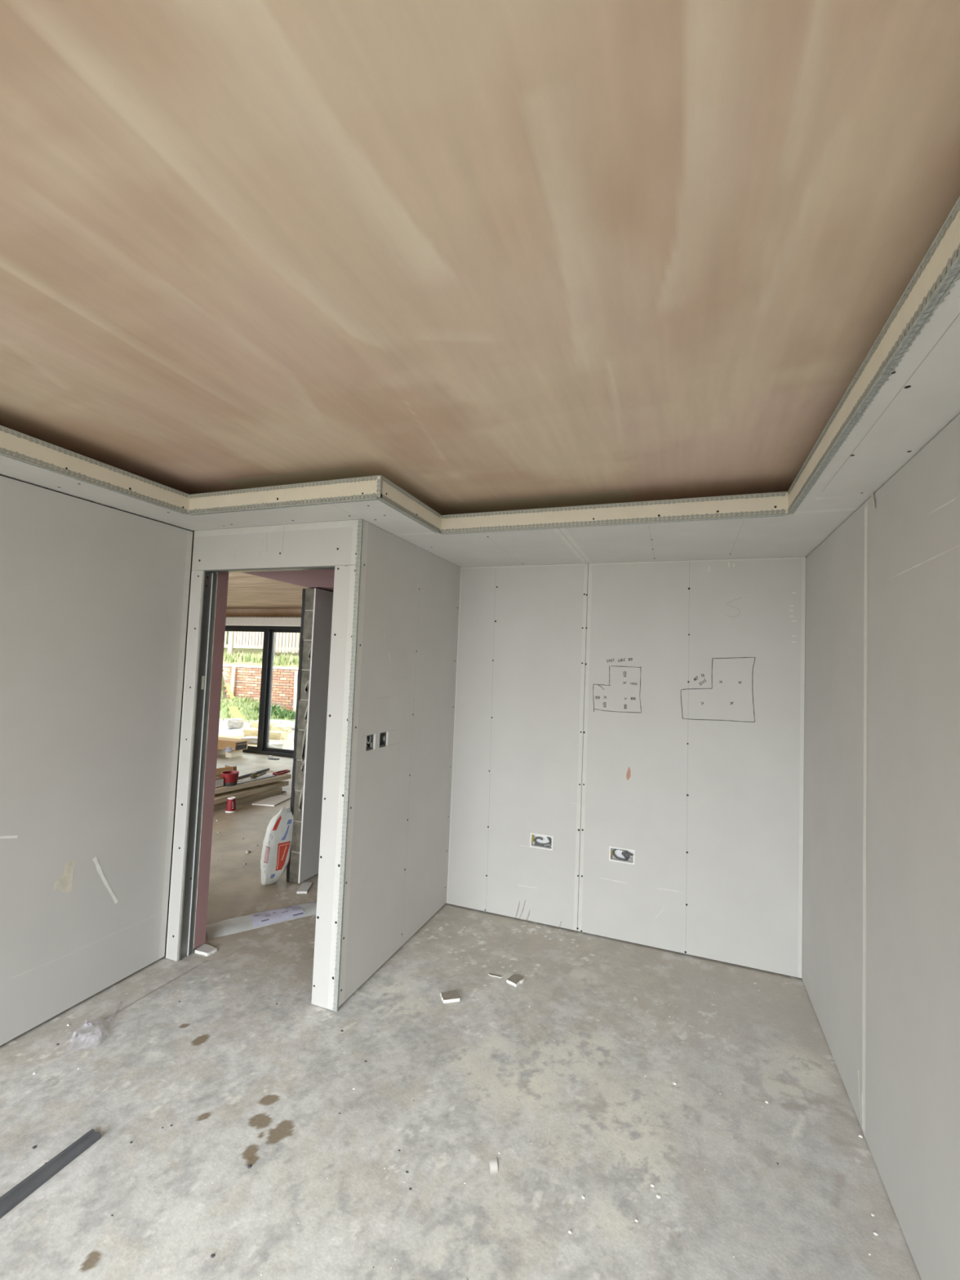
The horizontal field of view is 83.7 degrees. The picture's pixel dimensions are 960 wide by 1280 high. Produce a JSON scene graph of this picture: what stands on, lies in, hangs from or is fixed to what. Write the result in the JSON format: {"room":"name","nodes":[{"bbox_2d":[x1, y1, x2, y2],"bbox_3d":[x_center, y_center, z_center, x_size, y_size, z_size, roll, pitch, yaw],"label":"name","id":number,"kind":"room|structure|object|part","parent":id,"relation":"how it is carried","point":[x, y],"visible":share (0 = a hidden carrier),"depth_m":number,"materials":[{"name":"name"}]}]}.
{"room":"building under construction","nodes":[
{"label":"building under construction","id":0,"kind":"room"},
{"bbox_2d":[0,475,333,1045],"bbox_3d":[-1.540,0.311,3.477,0.153,2.900,9.300,1,-3,21],"label":"wall","id":1,"kind":"structure","parent":0,"point":[94,597],"depth_m":2.52,"materials":[{"name":"paint"}]},
{"bbox_2d":[206,751,295,924],"bbox_3d":[-3.464,1.836,6.466,8.000,0.001,5.320,1,-3,21],"label":"floor","id":2,"kind":"structure","parent":0,"point":[235,886],"depth_m":4.59,"materials":[{"name":"concrete"}]},
{"bbox_2d":[217,749,226,755],"bbox_3d":[-4.374,1.867,8.989,0.120,0.116,0.240,1,-3,21],"label":"block","id":3,"kind":"object","parent":2,"relation":"on","point":[220,752],"visible":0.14,"depth_m":8.94,"materials":[{"name":"beige wood"}]},
{"bbox_2d":[217,736,249,752],"bbox_3d":[-4.403,1.745,8.984,1.109,0.188,0.345,1,-3,21],"label":"package","id":4,"kind":"object","parent":3,"relation":"on","point":[228,744],"visible":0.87,"depth_m":8.80},
{"bbox_2d":[215,764,236,777],"bbox_3d":[-3.111,1.682,6.410,0.239,0.330,0.306,0,-4,38],"label":"carton","id":5,"kind":"object","parent":2,"relation":"on","point":[219,771],"visible":0.19,"depth_m":6.36,"materials":[{"name":"cardboard"}]},
{"bbox_2d":[225,796,235,813],"bbox_3d":[-2.654,1.756,5.712,0.105,0.148,0.105,1,-3,21],"label":"paper cup","id":6,"kind":"object","parent":2,"relation":"on","point":[231,802],"visible":1,"depth_m":5.68,"materials":[{"name":"red paper"}]},
{"bbox_2d":[225,750,242,757],"bbox_3d":[-4.075,1.874,8.876,0.120,0.116,0.240,1,-3,21],"label":"block","id":7,"kind":"object","parent":2,"relation":"on","point":[232,753],"visible":0.66,"depth_m":8.79,"materials":[{"name":"beige wood"}]},
{"bbox_2d":[213,786,282,809],"bbox_3d":[-2.908,1.785,5.744,0.100,0.074,1.900,1,-3,28],"label":"plank","id":8,"kind":"object","parent":2,"relation":"on","point":[279,790],"visible":0.36,"depth_m":6.20,"materials":[{"name":"brown wood"}]},
{"bbox_2d":[213,780,288,804],"bbox_3d":[-2.920,1.724,5.833,0.300,0.052,2.000,1,-3,23],"label":"board","id":9,"kind":"object","parent":8,"relation":"on","point":[223,797],"visible":0.27,"depth_m":6.14,"materials":[{"name":"brown wood"}]},
{"bbox_3d":[-2.691,1.718,6.452,0.228,0.040,0.121,1,-3,21],"label":"block","id":10,"kind":"object","parent":9,"relation":"on","visible":0},
{"bbox_2d":[214,770,291,794],"bbox_3d":[-2.980,1.631,5.864,0.360,0.052,2.000,1,-3,29],"label":"board","id":11,"kind":"object","parent":10,"relation":"on","point":[284,776],"visible":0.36,"depth_m":6.19,"materials":[{"name":"brown wood"}]},
{"bbox_2d":[214,776,223,788],"bbox_3d":[-2.900,1.557,5.846,0.111,0.100,0.143,1,-3,26],"label":"carton","id":12,"kind":"object","parent":11,"relation":"on","point":[219,780],"visible":0.51,"depth_m":5.84,"materials":[{"name":"cardboard"}]},
{"bbox_2d":[221,770,239,786],"bbox_3d":[-2.791,1.548,5.981,0.184,0.140,0.184,1,-3,21],"label":"tub","id":13,"kind":"object","parent":11,"relation":"on","point":[230,778],"visible":0.9,"depth_m":5.92,"materials":[{"name":"red plastic"}]},
{"bbox_2d":[236,772,272,783],"bbox_3d":[-2.697,1.640,6.378,0.193,0.003,0.655,1,-3,26],"label":"sheet","id":14,"kind":"object","parent":11,"relation":"on","point":[267,773],"visible":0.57,"depth_m":6.35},
{"bbox_2d":[238,768,269,779],"bbox_3d":[-2.765,1.624,6.495,0.024,0.034,0.658,2,-3,14],"label":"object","id":15,"kind":"object","parent":14,"relation":"on","point":[265,769],"visible":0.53,"depth_m":6.49,"materials":[{"name":"metal"}]},
{"bbox_2d":[250,772,259,777],"bbox_3d":[-2.690,1.614,6.409,0.048,0.052,0.111,2,-3,15],"label":"tape measure","id":16,"kind":"object","parent":14,"relation":"on","point":[254,775],"visible":1,"depth_m":6.36,"materials":[{"name":"yellow plastic"}]},
{"bbox_2d":[236,775,275,784],"bbox_3d":[-2.636,1.630,6.211,0.028,0.003,0.660,1,-3,26],"label":"steel rule","id":17,"kind":"object","parent":11,"relation":"on","point":[273,775],"visible":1,"depth_m":6.24,"materials":[{"name":"silver metal"}]},
{"bbox_2d":[237,769,290,782],"bbox_3d":[-2.586,1.628,6.435,0.110,0.034,0.749,1,-3,29],"label":"saw","id":18,"kind":"object","parent":11,"relation":"on","point":[284,771],"visible":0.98,"depth_m":6.57,"materials":[{"name":"metal"}]},
{"bbox_3d":[-2.638,1.637,6.346,0.071,0.002,0.544,1,-3,29],"label":"blade","id":19,"kind":"part","parent":18,"relation":"part of","materials":[{"name":"metal"}]},
{"bbox_3d":[-2.463,1.645,6.664,0.120,0.034,0.224,1,-3,21],"label":"handle","id":20,"kind":"part","parent":18,"relation":"part of","materials":[{"name":"red plastic"}]},
{"bbox_2d":[215,755,286,880],"bbox_3d":[-2.665,1.847,6.392,0.681,0.035,5.388,3,-3,-20],"label":"crumbs","id":21,"kind":"object","parent":2,"relation":"on","point":[247,851],"visible":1,"depth_m":4.87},
{"bbox_2d":[251,794,290,806],"bbox_3d":[-2.392,1.860,6.220,0.268,0.012,0.473,2,-3,10],"label":"plasterboard offcut","id":22,"kind":"object","parent":2,"relation":"on","point":[273,801],"visible":0.95,"depth_m":6.16,"materials":[{"name":"paper"}]},
{"bbox_2d":[260,806,293,885],"bbox_3d":[-1.491,1.512,3.981,0.235,0.556,0.159,5,-4,-40],"label":"sack","id":23,"kind":"object","parent":2,"relation":"on","point":[277,843],"visible":0.96,"depth_m":3.91,"materials":[{"name":"white plastic"}]},
{"bbox_2d":[263,845,270,862],"bbox_3d":[-1.544,1.551,3.875,0.046,0.119,0.010,1,-3,21],"label":"print","id":24,"kind":"object","parent":23,"relation":"attached to","point":[266,848],"depth_m":3.87},
{"bbox_2d":[272,815,281,830],"bbox_3d":[-1.482,1.337,3.913,0.018,0.100,0.063,0,-4,41],"label":"print","id":25,"kind":"object","parent":23,"relation":"attached to","point":[277,822],"depth_m":3.92},
{"bbox_2d":[275,840,290,871],"bbox_3d":[-1.446,1.583,3.928,0.049,0.197,0.088,1,-3,21],"label":"print","id":26,"kind":"object","parent":23,"relation":"attached to","point":[282,847],"depth_m":3.92},
{"bbox_2d":[164,519,361,1012],"bbox_3d":[-1.125,0.487,2.855,1.136,2.520,0.174,1,-3,21],"label":"wall","id":27,"kind":"structure","parent":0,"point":[332,544],"depth_m":2.89,"materials":[{"name":"paint"}]},
{"bbox_2d":[335,519,460,1012],"bbox_3d":[-0.458,0.532,3.225,0.149,2.520,1.336,1,-3,21],"label":"wall","id":28,"kind":"structure","parent":0,"point":[397,837],"depth_m":3.00,"materials":[{"name":"paint"}]},
{"bbox_2d":[366,734,373,749],"bbox_3d":[-0.588,0.524,2.763,0.032,0.075,0.076,1,-3,21],"label":"box","id":29,"kind":"object","parent":28,"relation":"attached to","point":[370,737],"visible":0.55,"depth_m":2.79,"materials":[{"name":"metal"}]},
{"bbox_2d":[372,732,386,746],"bbox_3d":[-0.543,0.533,2.882,0.032,0.072,0.078,1,-3,21],"label":"box","id":30,"kind":"object","parent":28,"relation":"attached to","point":[382,735],"visible":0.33,"depth_m":2.91,"materials":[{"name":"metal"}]},
{"bbox_2d":[0,873,921,1279],"bbox_3d":[-0.662,1.678,1.058,3.350,0.001,5.480,1,-3,21],"label":"floor","id":31,"kind":"structure","parent":0,"point":[195,1058],"depth_m":1.93,"materials":[{"name":"concrete"}]},
{"bbox_2d":[0,1128,101,1218],"bbox_3d":[-1.496,1.651,1.353,0.060,0.016,1.023,1,-3,22],"label":"strip","id":32,"kind":"object","parent":31,"relation":"on","point":[11,1198],"visible":1,"depth_m":1.68,"materials":[{"name":"grey metal"}]},
{"bbox_2d":[70,1001,121,1049],"bbox_3d":[-1.701,1.674,2.366,0.143,0.053,0.327,3,-3,-21],"label":"plastic wrapper","id":33,"kind":"object","parent":31,"relation":"on","point":[100,1032],"visible":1,"depth_m":2.27,"materials":[{"name":"white"}]},
{"bbox_2d":[193,942,217,955],"bbox_3d":[-1.545,1.731,3.000,0.140,0.016,0.079,1,-3,21],"label":"plasterboard offcut","id":34,"kind":"object","parent":31,"relation":"on","point":[205,949],"visible":0.82,"depth_m":2.98,"materials":[{"name":"paper"}]},
{"bbox_2d":[205,901,316,938],"bbox_3d":[-1.179,1.761,3.505,1.104,0.036,0.194,4,-3,-34],"label":"strip","id":35,"kind":"object","parent":31,"relation":"on","point":[257,920],"visible":0.66,"depth_m":3.33,"materials":[{"name":"white plastic"}]},
{"bbox_2d":[290,904,301,911],"bbox_3d":[-1.201,1.745,3.490,0.050,0.006,0.087,4,-3,-34],"label":"print","id":36,"kind":"object","parent":35,"relation":"on","point":[297,907],"depth_m":3.48},
{"bbox_2d":[296,882,311,893],"bbox_3d":[-1.265,1.787,3.864,0.074,0.013,0.170,3,-3,-5],"label":"plasterboard offcut","id":37,"kind":"object","parent":31,"relation":"on","point":[304,887],"visible":1,"depth_m":3.85,"materials":[{"name":"paper"}]},
{"bbox_2d":[20,902,878,1279],"bbox_3d":[-0.125,1.764,2.391,3.152,0.004,2.200,1,-3,21],"label":"crumbs","id":38,"kind":"object","parent":31,"relation":"on","point":[658,1196],"visible":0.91,"depth_m":1.76,"materials":[{"name":"white"}]},
{"bbox_2d":[440,990,459,1003],"bbox_3d":[-0.150,1.770,2.658,0.086,0.015,0.070,3,-3,-17],"label":"plasterboard offcut","id":39,"kind":"object","parent":31,"relation":"on","point":[447,997],"visible":1,"depth_m":2.64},
{"bbox_2d":[488,1155,497,1174],"bbox_3d":[0.045,1.738,1.776,0.027,0.007,0.069,3,-3,-5],"label":"paper scrap","id":40,"kind":"object","parent":31,"relation":"on","point":[492,1158],"visible":1,"depth_m":1.77,"materials":[{"name":"white paper"}]},
{"bbox_2d":[488,973,502,977],"bbox_3d":[0.080,1.795,2.865,0.078,0.004,0.019,1,-3,21],"label":"plasterboard offcut","id":41,"kind":"object","parent":31,"relation":"on","point":[489,974],"visible":1,"depth_m":2.86,"materials":[{"name":"white"}]},
{"bbox_2d":[506,973,524,986],"bbox_3d":[0.187,1.792,2.821,0.066,0.015,0.077,0,-4,39],"label":"plasterboard offcut","id":42,"kind":"object","parent":31,"relation":"on","point":[514,980],"visible":1,"depth_m":2.81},
{"bbox_2d":[0,0,959,608],"bbox_3d":[-3.082,-0.888,4.268,10.358,0.250,9.550,1,-3,21],"label":"ceiling","id":43,"kind":"structure","parent":0,"point":[470,256],"depth_m":1.08,"materials":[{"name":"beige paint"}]},
{"bbox_2d":[446,556,806,977],"bbox_3d":[0.862,0.427,3.461,2.438,2.943,0.171,1,-3,21],"label":"wall","id":44,"kind":"structure","parent":0,"point":[655,709],"depth_m":3.31,"materials":[{"name":"paint"}]},
{"bbox_2d":[529,832,553,850],"bbox_3d":[0.408,1.314,3.507,0.151,0.091,0.046,1,-3,21],"label":"box","id":45,"kind":"object","parent":44,"relation":"attached to","point":[538,841],"visible":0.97,"depth_m":3.51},
{"bbox_2d":[608,846,635,864],"bbox_3d":[0.884,1.332,3.327,0.153,0.088,0.046,1,-3,21],"label":"box","id":46,"kind":"object","parent":44,"relation":"attached to","point":[628,855],"visible":0.98,"depth_m":3.33,"materials":[{"name":"silver metal"}]},
{"bbox_2d":[802,413,959,1279],"bbox_3d":[0.979,0.265,0.539,0.166,2.900,5.570,1,-3,21],"label":"wall","id":47,"kind":"structure","parent":0,"point":[881,899],"depth_m":1.72,"materials":[{"name":"paint"}]},
{"bbox_3d":[-2.664,0.740,8.955,8.000,2.500,0.200,1,-3,21],"label":"wall","id":48,"kind":"structure","parent":0,"visible":0},
{"bbox_2d":[225,625,300,757],"bbox_3d":[-3.633,0.920,9.371,3.200,2.344,0.280,1,-3,21],"label":"door","id":49,"kind":"structure","parent":48,"relation":"in","point":[262,748],"depth_m":9.28,"materials":[{"name":"clear glass"},{"name":"aluminium"}]},
{"bbox_3d":[-4.408,0.845,9.545,1.505,2.090,0.042,1,-3,21],"label":"sash","id":50,"kind":"part","parent":49,"relation":"part of","materials":[{"name":"black metal"}]},
{"bbox_3d":[-2.962,0.878,9.053,1.602,2.090,0.042,1,-3,21],"label":"sash","id":51,"kind":"part","parent":49,"relation":"part of","materials":[{"name":"black metal"}]},
{"bbox_2d":[225,617,301,626],"bbox_3d":[-3.134,-0.303,8.940,6.790,0.132,0.283,1,-3,21],"label":"trim","id":52,"kind":"structure","parent":48,"relation":"attached to","point":[238,621],"depth_m":8.99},
{"bbox_2d":[226,608,302,617],"bbox_3d":[-3.085,-0.442,9.060,6.790,0.165,0.039,1,-3,21],"label":"trim","id":53,"kind":"structure","parent":48,"relation":"attached to","point":[229,612],"depth_m":9.29,"materials":[{"name":"brown wood"}]},
{"bbox_3d":[-1.570,0.140,-1.433,3.551,2.750,0.120,1,-3,21],"label":"wall","id":54,"kind":"structure","parent":0,"visible":0},
{"bbox_2d":[0,196,959,567],"bbox_3d":[-0.584,-0.717,1.152,3.281,0.102,5.300,1,-3,21],"label":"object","id":55,"kind":"structure","parent":54,"relation":"attached to","point":[905,391],"depth_m":2.37,"materials":[{"name":"paper"}]},
{"label":"outside","id":56,"kind":"structure","parent":0,"visible":0},
{"bbox_2d":[218,675,295,750],"bbox_3d":[-5.670,1.434,12.644,13.500,1.381,4.630,1,-3,21],"label":"ground","id":57,"kind":"structure","parent":56,"point":[224,730],"depth_m":11.98,"materials":[{"name":"soil"}]},
{"bbox_2d":[230,666,235,699],"bbox_3d":[-7.123,1.290,15.419,0.106,1.052,0.090,1,-3,21],"label":"post","id":58,"kind":"object","parent":57,"relation":"on","point":[233,668],"visible":0.66,"depth_m":15.39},
{"bbox_2d":[227,717,244,728],"bbox_3d":[-5.487,1.868,12.027,0.319,0.226,0.296,3,-3,-14],"label":"stone","id":59,"kind":"object","parent":57,"relation":"on","point":[232,722],"visible":0.99,"depth_m":11.91,"materials":[{"name":"white stone"}]},
{"bbox_2d":[228,706,245,721],"bbox_3d":[-6.003,1.824,13.210,0.203,0.266,1.195,4,-3,-35],"label":"strap","id":60,"kind":"object","parent":57,"relation":"on","point":[235,712],"visible":0.86,"depth_m":13.27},
{"bbox_2d":[243,728,257,736],"bbox_3d":[-4.739,1.968,11.310,0.508,0.174,0.249,2,-3,12],"label":"stone","id":61,"kind":"object","parent":57,"relation":"on","point":[251,731],"visible":0.46,"depth_m":11.21,"materials":[{"name":"beige stone"}]},
{"bbox_2d":[240,736,268,744],"bbox_3d":[-4.464,1.993,10.623,0.495,0.133,0.339,2,-3,3],"label":"stone","id":62,"kind":"object","parent":57,"relation":"on","point":[251,740],"visible":0.39,"depth_m":10.47,"materials":[{"name":"white stone"}]},
{"bbox_2d":[219,690,290,722],"bbox_3d":[-7.049,1.422,14.370,4.574,1.302,1.923,1,-3,21],"label":"grass","id":63,"kind":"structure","parent":57,"relation":"on","point":[224,702],"depth_m":14.24,"materials":[{"name":"green plant"}]},
{"bbox_2d":[226,684,235,697],"bbox_3d":[-6.972,1.432,14.966,0.090,0.346,0.640,5,-4,-40],"label":"strap","id":64,"kind":"object","parent":63,"relation":"on","point":[228,686],"visible":1,"depth_m":15.02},
{"bbox_2d":[222,664,298,711],"bbox_3d":[-4.606,1.597,14.768,13.000,1.612,0.493,1,-3,21],"label":"wall","id":65,"kind":"structure","parent":57,"relation":"on","point":[247,682],"depth_m":15.21,"materials":[{"name":"brick"}]},
{"bbox_2d":[249,721,275,729],"bbox_3d":[-4.917,1.940,12.134,0.521,0.174,0.243,2,-3,15],"label":"stone","id":66,"kind":"object","parent":57,"relation":"on","point":[254,724],"visible":0.44,"depth_m":12.06,"materials":[{"name":"beige stone"}]},
{"bbox_2d":[253,703,295,719],"bbox_3d":[-5.565,1.877,14.336,1.639,0.433,0.800,1,-3,21],"label":"bush","id":67,"kind":"object","parent":57,"relation":"on","point":[275,710],"visible":0.51,"depth_m":14.04,"materials":[{"name":"green plant"}]},
{"bbox_2d":[257,719,291,724],"bbox_3d":[-4.998,2.014,13.020,0.767,0.138,0.403,2,-3,9],"label":"stone","id":68,"kind":"object","parent":57,"relation":"on","point":[276,722],"visible":0.31,"depth_m":12.90,"materials":[{"name":"white stone"}]},
{"bbox_2d":[267,742,283,748],"bbox_3d":[-3.955,2.008,10.158,0.398,0.115,0.314,4,-3,-31],"label":"stone","id":69,"kind":"object","parent":57,"relation":"on","point":[272,744],"visible":0.5,"depth_m":10.09,"materials":[{"name":"white stone"}]},
{"bbox_2d":[269,730,288,739],"bbox_3d":[-4.240,1.992,11.181,0.438,0.174,0.245,1,-3,21],"label":"stone","id":70,"kind":"object","parent":57,"relation":"on","point":[273,735],"visible":0.84,"depth_m":11.08,"materials":[{"name":"beige stone"}]},
{"bbox_2d":[270,724,292,733],"bbox_3d":[-4.423,1.995,11.888,0.448,0.176,0.244,1,-3,26],"label":"stone","id":71,"kind":"object","parent":57,"relation":"on","point":[276,727],"visible":0.64,"depth_m":11.81,"materials":[{"name":"beige stone"}]},
{"bbox_2d":[276,723,294,729],"bbox_3d":[-4.510,2.024,12.507,0.492,0.134,0.343,0,-4,38],"label":"stone","id":72,"kind":"object","parent":57,"relation":"on","point":[292,726],"visible":0.44,"depth_m":12.40,"materials":[{"name":"white stone"}]},
{"bbox_2d":[293,671,297,711],"bbox_3d":[-5.035,1.500,14.632,0.125,1.302,0.100,1,-3,21],"label":"post","id":73,"kind":"object","parent":57,"relation":"on","point":[295,672],"visible":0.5,"depth_m":14.60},
{"bbox_3d":[0.359,0.702,5.776,0.115,2.500,4.024,1,-3,21],"label":"wall","id":74,"kind":"structure","parent":0,"visible":0},
{"bbox_2d":[244,568,334,591],"bbox_3d":[-0.279,-0.447,5.355,1.054,0.300,4.998,1,-3,21],"label":"trim","id":75,"kind":"structure","parent":74,"relation":"attached to","point":[323,580],"depth_m":3.60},
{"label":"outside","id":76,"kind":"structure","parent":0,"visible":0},
{"bbox_2d":[222,648,298,667],"bbox_3d":[-4.553,0.601,15.564,13.500,0.661,1.250,1,-3,21],"label":"bank","id":77,"kind":"object","parent":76,"point":[253,651],"visible":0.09,"depth_m":16.38,"materials":[{"name":"plant"}]},
{"bbox_2d":[223,631,299,649],"bbox_3d":[-5.443,-0.087,16.708,13.000,1.700,0.200,1,-3,21],"label":"hedge","id":78,"kind":"object","parent":77,"relation":"on","point":[228,631],"visible":0.02,"depth_m":17.33,"materials":[{"name":"green plant"}]},
{"bbox_2d":[223,631,300,657],"bbox_3d":[-6.282,-0.211,16.389,7.080,1.750,0.120,1,-3,21],"label":"fence","id":79,"kind":"object","parent":77,"relation":"on","point":[285,640],"visible":0.12,"depth_m":16.57,"materials":[{"name":"white wood"}]},
{"bbox_3d":[-7.859,-0.244,16.983,0.170,1.750,0.120,1,-3,21],"label":"post","id":80,"kind":"part","parent":79,"relation":"part of","materials":[{"name":"white wood"}]},
{"bbox_3d":[-7.095,0.214,16.666,1.490,0.105,0.040,1,-3,21],"label":"rail","id":81,"kind":"part","parent":79,"relation":"part of","materials":[{"name":"white wood"}]},
{"bbox_3d":[-6.296,-0.211,16.394,0.170,1.750,0.120,1,-3,21],"label":"post","id":82,"kind":"part","parent":79,"relation":"part of","materials":[{"name":"white wood"}]}
]}

